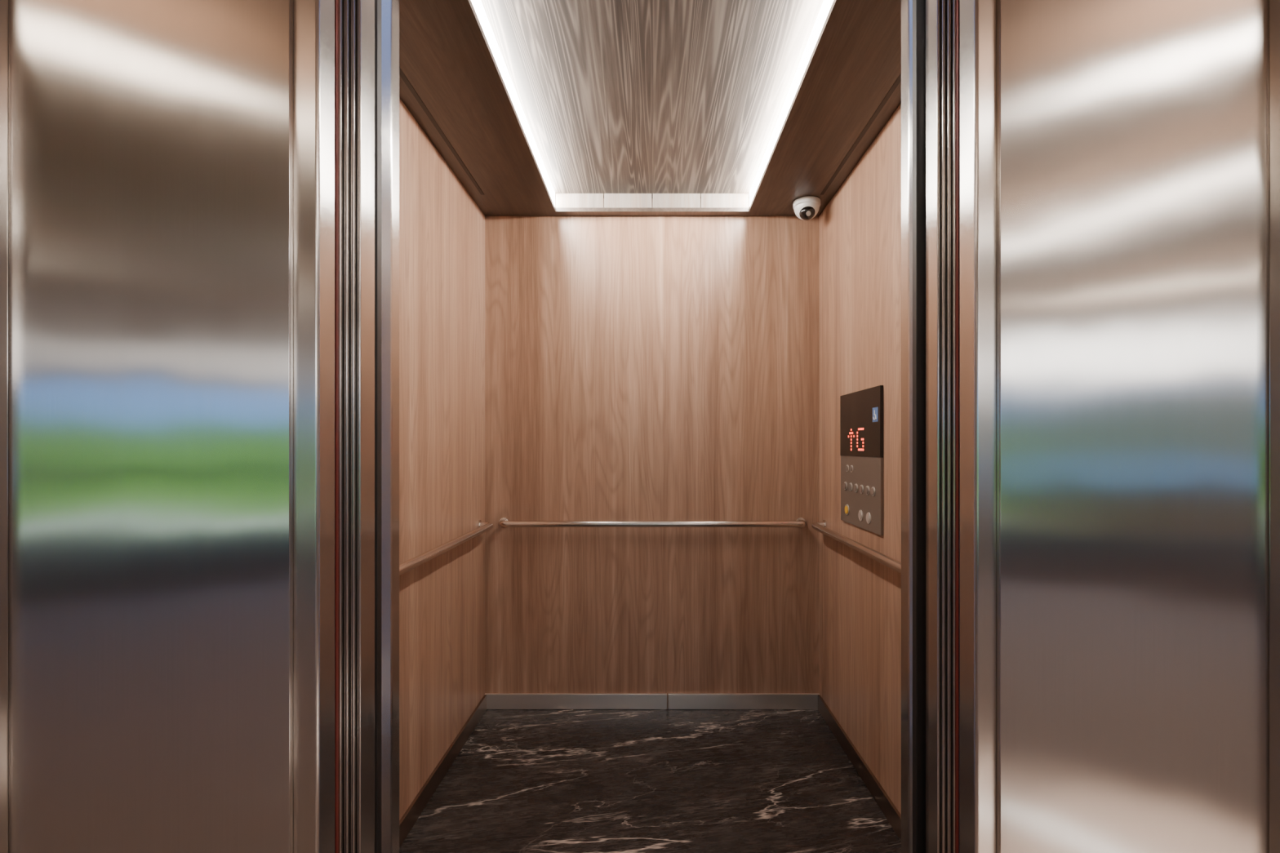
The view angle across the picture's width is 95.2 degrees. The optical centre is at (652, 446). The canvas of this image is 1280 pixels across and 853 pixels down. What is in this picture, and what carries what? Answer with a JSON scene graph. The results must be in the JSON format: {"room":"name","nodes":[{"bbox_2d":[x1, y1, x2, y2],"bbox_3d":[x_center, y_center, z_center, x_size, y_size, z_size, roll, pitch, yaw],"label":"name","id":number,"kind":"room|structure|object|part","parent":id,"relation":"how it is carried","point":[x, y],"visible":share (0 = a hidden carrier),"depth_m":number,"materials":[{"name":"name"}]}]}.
{"room":"elevator lobby","nodes":[
{"label":"elevator lobby","id":0,"kind":"room"},
{"bbox_2d":[399,97,484,820],"bbox_3d":[-0.820,0.006,2.050,0.040,2.500,1.500,0,0,0],"label":"wall","id":1,"kind":"structure","parent":0,"point":[442,228],"depth_m":2.17,"materials":[{"name":"brown wood"}]},
{"bbox_2d":[369,0,374,852],"bbox_3d":[-0.798,0.126,1.133,0.504,2.260,0.055,0,0,0],"label":"door leaf","id":2,"kind":"structure","parent":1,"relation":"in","point":[371,2],"depth_m":1.14,"materials":[{"name":"metal"}]},
{"bbox_2d":[374,0,381,852],"bbox_3d":[-0.578,0.126,1.175,0.060,2.260,0.020,0,0,0],"label":"door frame","id":3,"kind":"structure","parent":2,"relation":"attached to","point":[377,2],"depth_m":1.17,"materials":[{"name":"metal"}]},
{"bbox_2d":[399,694,486,848],"bbox_3d":[-0.794,1.220,2.044,0.011,0.071,1.488,0,0,0],"label":"baseboard","id":4,"kind":"structure","parent":1,"relation":"attached to","point":[411,816],"depth_m":2.16,"materials":[{"name":"metal"}]},
{"bbox_2d":[399,520,493,575],"bbox_3d":[-0.765,0.364,2.060,0.070,0.048,1.328,0,0,0],"label":"handrail","id":5,"kind":"object","parent":1,"relation":"attached to","point":[482,526],"visible":0.53,"depth_m":2.05,"materials":[{"name":"metal"}]},
{"bbox_2d":[399,0,901,216],"bbox_3d":[0.000,-1.154,2.050,1.600,0.100,1.500,0,0,0],"label":"ceiling","id":6,"kind":"structure","parent":0,"point":[615,96],"depth_m":1.92,"materials":[{"name":"brown wood"}]},
{"bbox_2d":[399,66,484,195],"bbox_3d":[-0.743,-1.103,1.970,0.015,0.001,1.180,0,0,0],"label":"vent slot","id":7,"kind":"object","parent":6,"relation":"attached to","point":[402,74],"visible":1,"depth_m":2.02,"materials":[{"name":"wood"}]},
{"bbox_3d":[-0.627,-1.113,2.050,0.345,0.018,1.500,0,0,0],"label":"panel","id":8,"kind":"part","parent":6,"relation":"part of","materials":[{"name":"brown wood"}]},
{"bbox_2d":[471,0,555,206],"bbox_3d":[-0.461,-1.155,2.083,0.008,0.067,1.325,0,0,0],"label":"led strip","id":9,"kind":"object","parent":6,"relation":"attached to","point":[477,5],"visible":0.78,"depth_m":1.88,"materials":[{"name":"white plastic"}]},
{"bbox_3d":[0.000,-1.196,2.095,1.040,0.015,1.410,0,0,0],"label":"recess panel","id":10,"kind":"part","parent":6,"relation":"part of","materials":[{"name":"brown wood"}]},
{"bbox_3d":[0.000,-1.113,2.772,0.910,0.018,0.055,0,0,0],"label":"panel","id":11,"kind":"part","parent":6,"relation":"part of","materials":[{"name":"brown wood"}]},
{"bbox_2d":[555,193,748,207],"bbox_3d":[0.000,-1.155,2.752,0.907,0.067,0.011,0,0,0],"label":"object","id":12,"kind":"structure","parent":6,"relation":"attached to","point":[562,200],"depth_m":2.75,"materials":[{"name":"white"}]},
{"bbox_2d":[749,0,833,206],"bbox_3d":[0.461,-1.155,2.083,0.008,0.067,1.325,0,0,0],"label":"led strip","id":13,"kind":"object","parent":6,"relation":"attached to","point":[826,5],"visible":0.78,"depth_m":1.88,"materials":[{"name":"white plastic"}]},
{"bbox_2d":[792,195,820,220],"bbox_3d":[0.695,-1.059,2.630,0.120,0.090,0.120,0,0,0],"label":"dome security camera","id":14,"kind":"object","parent":6,"relation":"attached to","point":[806,207],"visible":1,"depth_m":2.59,"materials":[{"name":"white plastic"}]},
{"bbox_3d":[0.627,-1.113,2.050,0.345,0.018,1.500,0,0,0],"label":"panel","id":15,"kind":"part","parent":6,"relation":"part of","materials":[{"name":"brown wood"}]},
{"bbox_2d":[820,73,901,195],"bbox_3d":[0.743,-1.103,1.970,0.015,0.001,1.180,0,0,0],"label":"vent slot","id":16,"kind":"object","parent":6,"relation":"attached to","point":[897,82],"visible":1,"depth_m":2.04,"materials":[{"name":"brown wood"}]},
{"bbox_2d":[399,708,901,852],"bbox_3d":[0.000,1.276,1.935,1.680,0.040,1.810,0,0,0],"label":"floor","id":17,"kind":"structure","parent":0,"point":[667,780],"depth_m":2.13,"materials":[{"name":"stone"}]},
{"bbox_2d":[334,0,337,852],"bbox_3d":[-0.563,0.126,1.050,0.002,2.260,0.020,0,0,0],"label":"door frame","id":18,"kind":"structure","parent":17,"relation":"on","point":[335,1],"depth_m":1.04,"materials":[{"name":"silver metal"}]},
{"bbox_2d":[484,198,819,708],"bbox_3d":[0.000,0.006,2.820,1.680,2.500,0.040,0,0,0],"label":"wall","id":19,"kind":"structure","parent":0,"point":[637,368],"depth_m":2.80,"materials":[{"name":"brown wood"}]},
{"bbox_2d":[484,693,666,709],"bbox_3d":[-0.364,1.218,2.794,0.871,0.073,0.012,0,0,0],"label":"strip","id":20,"kind":"object","parent":19,"relation":"attached to","point":[494,700],"visible":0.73,"depth_m":2.79,"materials":[{"name":"metal"}]},
{"bbox_2d":[498,517,805,527],"bbox_3d":[0.000,0.364,2.765,1.468,0.048,0.070,0,0,0],"label":"handrail","id":21,"kind":"object","parent":19,"relation":"attached to","point":[504,522],"visible":1,"depth_m":2.73,"materials":[{"name":"metal"}]},
{"bbox_2d":[667,693,819,709],"bbox_3d":[0.438,1.218,2.794,0.724,0.073,0.012,0,0,0],"label":"strip","id":22,"kind":"object","parent":19,"relation":"attached to","point":[675,700],"visible":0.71,"depth_m":2.79,"materials":[{"name":"metal"}]},
{"bbox_2d":[819,103,901,814],"bbox_3d":[0.820,0.006,2.050,0.040,2.500,1.500,0,0,0],"label":"wall","id":23,"kind":"structure","parent":0,"point":[860,226],"depth_m":2.22,"materials":[{"name":"brown wood"}]},
{"bbox_2d":[811,520,901,573],"bbox_3d":[0.765,0.364,2.060,0.070,0.048,1.328,0,0,0],"label":"handrail","id":24,"kind":"object","parent":23,"relation":"attached to","point":[820,526],"visible":0.59,"depth_m":2.07,"materials":[{"name":"metal"}]},
{"bbox_2d":[817,694,901,841],"bbox_3d":[0.794,1.220,2.044,0.011,0.071,1.488,0,0,0],"label":"baseboard","id":25,"kind":"structure","parent":23,"relation":"attached to","point":[893,816],"depth_m":2.19,"materials":[{"name":"metal"}]},
{"bbox_2d":[840,385,883,535],"bbox_3d":[0.792,0.048,2.235,0.016,0.520,0.430,0,0,0],"label":"control panel","id":26,"kind":"object","parent":23,"relation":"attached to","point":[861,412],"visible":1,"depth_m":2.19,"materials":[{"name":"brown metal"}]},
{"bbox_3d":[0.794,-0.087,2.235,0.012,0.250,0.430,0,0,0],"label":"display glass","id":27,"kind":"part","parent":26,"relation":"part of","materials":[{"name":"black glass"}]},
{"bbox_2d":[925,0,928,852],"bbox_3d":[0.794,0.126,1.133,0.512,2.260,0.055,0,0,0],"label":"door leaf","id":28,"kind":"structure","parent":23,"relation":"in","point":[926,1],"depth_m":1.15,"materials":[{"name":"metal"}]},
{"bbox_2d":[912,0,925,852],"bbox_3d":[0.557,0.126,1.175,0.060,2.260,0.020,0,0,0],"label":"door frame","id":29,"kind":"structure","parent":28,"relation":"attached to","point":[918,6],"depth_m":1.17,"materials":[{"name":"metal"}]},
{"bbox_2d":[955,0,959,852],"bbox_3d":[0.545,0.126,1.050,0.002,2.260,0.020,0,0,0],"label":"door frame","id":30,"kind":"structure","parent":0,"point":[957,1],"depth_m":1.04,"materials":[{"name":"silver metal"}]},
{"bbox_3d":[0.000,1.281,-1.620,10.000,0.049,5.160,0,0,0],"label":"floor","id":31,"kind":"structure","parent":0,"visible":0},
{"bbox_2d":[8,0,334,852],"bbox_3d":[-0.795,0.056,0.940,0.500,2.400,0.144,0,0,0],"label":"door frame","id":32,"kind":"structure","parent":31,"relation":"on","point":[150,142],"depth_m":0.91,"materials":[{"name":"metal"}]},
{"bbox_2d":[0,0,8,852],"bbox_3d":[-0.976,0.056,0.868,0.048,2.400,0.060,0,0,0],"label":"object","id":33,"kind":"object","parent":32,"relation":"attached to","point":[3,3],"visible":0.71,"depth_m":0.86,"materials":[{"name":"metal"}]},
{"bbox_2d":[960,0,1269,852],"bbox_3d":[0.778,0.056,0.941,0.500,2.400,0.142,0,0,0],"label":"door frame","id":34,"kind":"structure","parent":31,"relation":"on","point":[1133,135],"depth_m":0.91,"materials":[{"name":"metal"}]},
{"bbox_2d":[1269,0,1279,852],"bbox_3d":[0.939,0.056,0.870,0.048,2.400,0.060,0,0,0],"label":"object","id":35,"kind":"object","parent":34,"relation":"attached to","point":[1274,5],"visible":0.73,"depth_m":0.86,"materials":[{"name":"metal"}]},
{"bbox_3d":[-0.720,0.006,1.290,0.240,2.500,0.020,0,0,0],"label":"wall","id":36,"kind":"structure","parent":0,"visible":0},
{"bbox_2d":[381,0,399,852],"bbox_3d":[-0.585,0.006,1.250,0.060,2.500,0.070,0,0,0],"label":"door frame","id":37,"kind":"structure","parent":36,"relation":"attached to","point":[389,8],"depth_m":1.24,"materials":[{"name":"metal"}]},
{"bbox_3d":[0.000,-1.449,1.010,2.040,0.590,0.040,0,0,0],"label":"wall","id":38,"kind":"structure","parent":0,"visible":0},
{"bbox_2d":[367,0,369,852],"bbox_3d":[-0.791,0.126,1.089,0.518,2.260,0.022,0,0,0],"label":"elevator door","id":39,"kind":"structure","parent":38,"relation":"in","point":[368,1],"depth_m":1.10,"materials":[{"name":"metal"}]},
{"bbox_2d":[337,0,344,852],"bbox_3d":[-0.561,0.126,1.059,0.007,2.260,0.026,0,0,0],"label":"door frame","id":40,"kind":"structure","parent":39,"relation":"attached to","point":[340,2],"depth_m":1.05,"materials":[{"name":"metal"}]},
{"bbox_2d":[344,0,351,852],"bbox_3d":[-0.552,0.126,1.065,0.007,2.260,0.026,0,0,0],"label":"door frame","id":41,"kind":"structure","parent":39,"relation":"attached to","point":[347,2],"depth_m":1.05,"materials":[{"name":"metal"}]},
{"bbox_2d":[351,0,357,852],"bbox_3d":[-0.543,0.126,1.071,0.007,2.260,0.026,0,0,0],"label":"door frame","id":42,"kind":"structure","parent":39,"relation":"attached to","point":[353,2],"depth_m":1.06,"materials":[{"name":"metal"}]},
{"bbox_2d":[357,0,367,852],"bbox_3d":[-0.534,0.126,1.077,0.007,2.260,0.026,0,0,0],"label":"door frame","id":43,"kind":"structure","parent":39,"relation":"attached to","point":[362,4],"depth_m":1.07,"materials":[{"name":"metal"}]},
{"bbox_2d":[928,0,959,852],"bbox_3d":[0.785,0.126,1.089,0.530,2.260,0.022,0,0,0],"label":"elevator door","id":44,"kind":"structure","parent":38,"relation":"in","point":[930,1],"depth_m":1.09,"materials":[{"name":"metal"}]},
{"bbox_2d":[931,0,939,852],"bbox_3d":[0.522,0.126,1.077,0.005,2.260,0.026,0,0,0],"label":"door frame","id":45,"kind":"structure","parent":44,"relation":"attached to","point":[935,3],"depth_m":1.07,"materials":[{"name":"metal"}]},
{"bbox_2d":[939,0,945,852],"bbox_3d":[0.529,0.126,1.071,0.005,2.260,0.026,0,0,0],"label":"door frame","id":46,"kind":"structure","parent":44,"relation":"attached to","point":[942,2],"depth_m":1.06,"materials":[{"name":"metal"}]},
{"bbox_2d":[945,0,951,852],"bbox_3d":[0.536,0.126,1.065,0.005,2.260,0.026,0,0,0],"label":"door frame","id":47,"kind":"structure","parent":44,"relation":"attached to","point":[948,2],"depth_m":1.05,"materials":[{"name":"metal"}]},
{"bbox_2d":[951,0,955,852],"bbox_3d":[0.543,0.126,1.059,0.005,2.260,0.026,0,0,0],"label":"door frame","id":48,"kind":"structure","parent":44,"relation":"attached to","point":[953,2],"depth_m":1.05,"materials":[{"name":"metal"}]},
{"bbox_3d":[0.720,0.006,1.290,0.240,2.500,0.020,0,0,0],"label":"wall","id":49,"kind":"structure","parent":0,"visible":0},
{"bbox_2d":[901,0,912,852],"bbox_3d":[0.580,0.006,1.250,0.069,2.500,0.070,0,0,0],"label":"door frame","id":50,"kind":"structure","parent":49,"relation":"attached to","point":[906,5],"depth_m":1.25,"materials":[{"name":"metal"}]}
]}

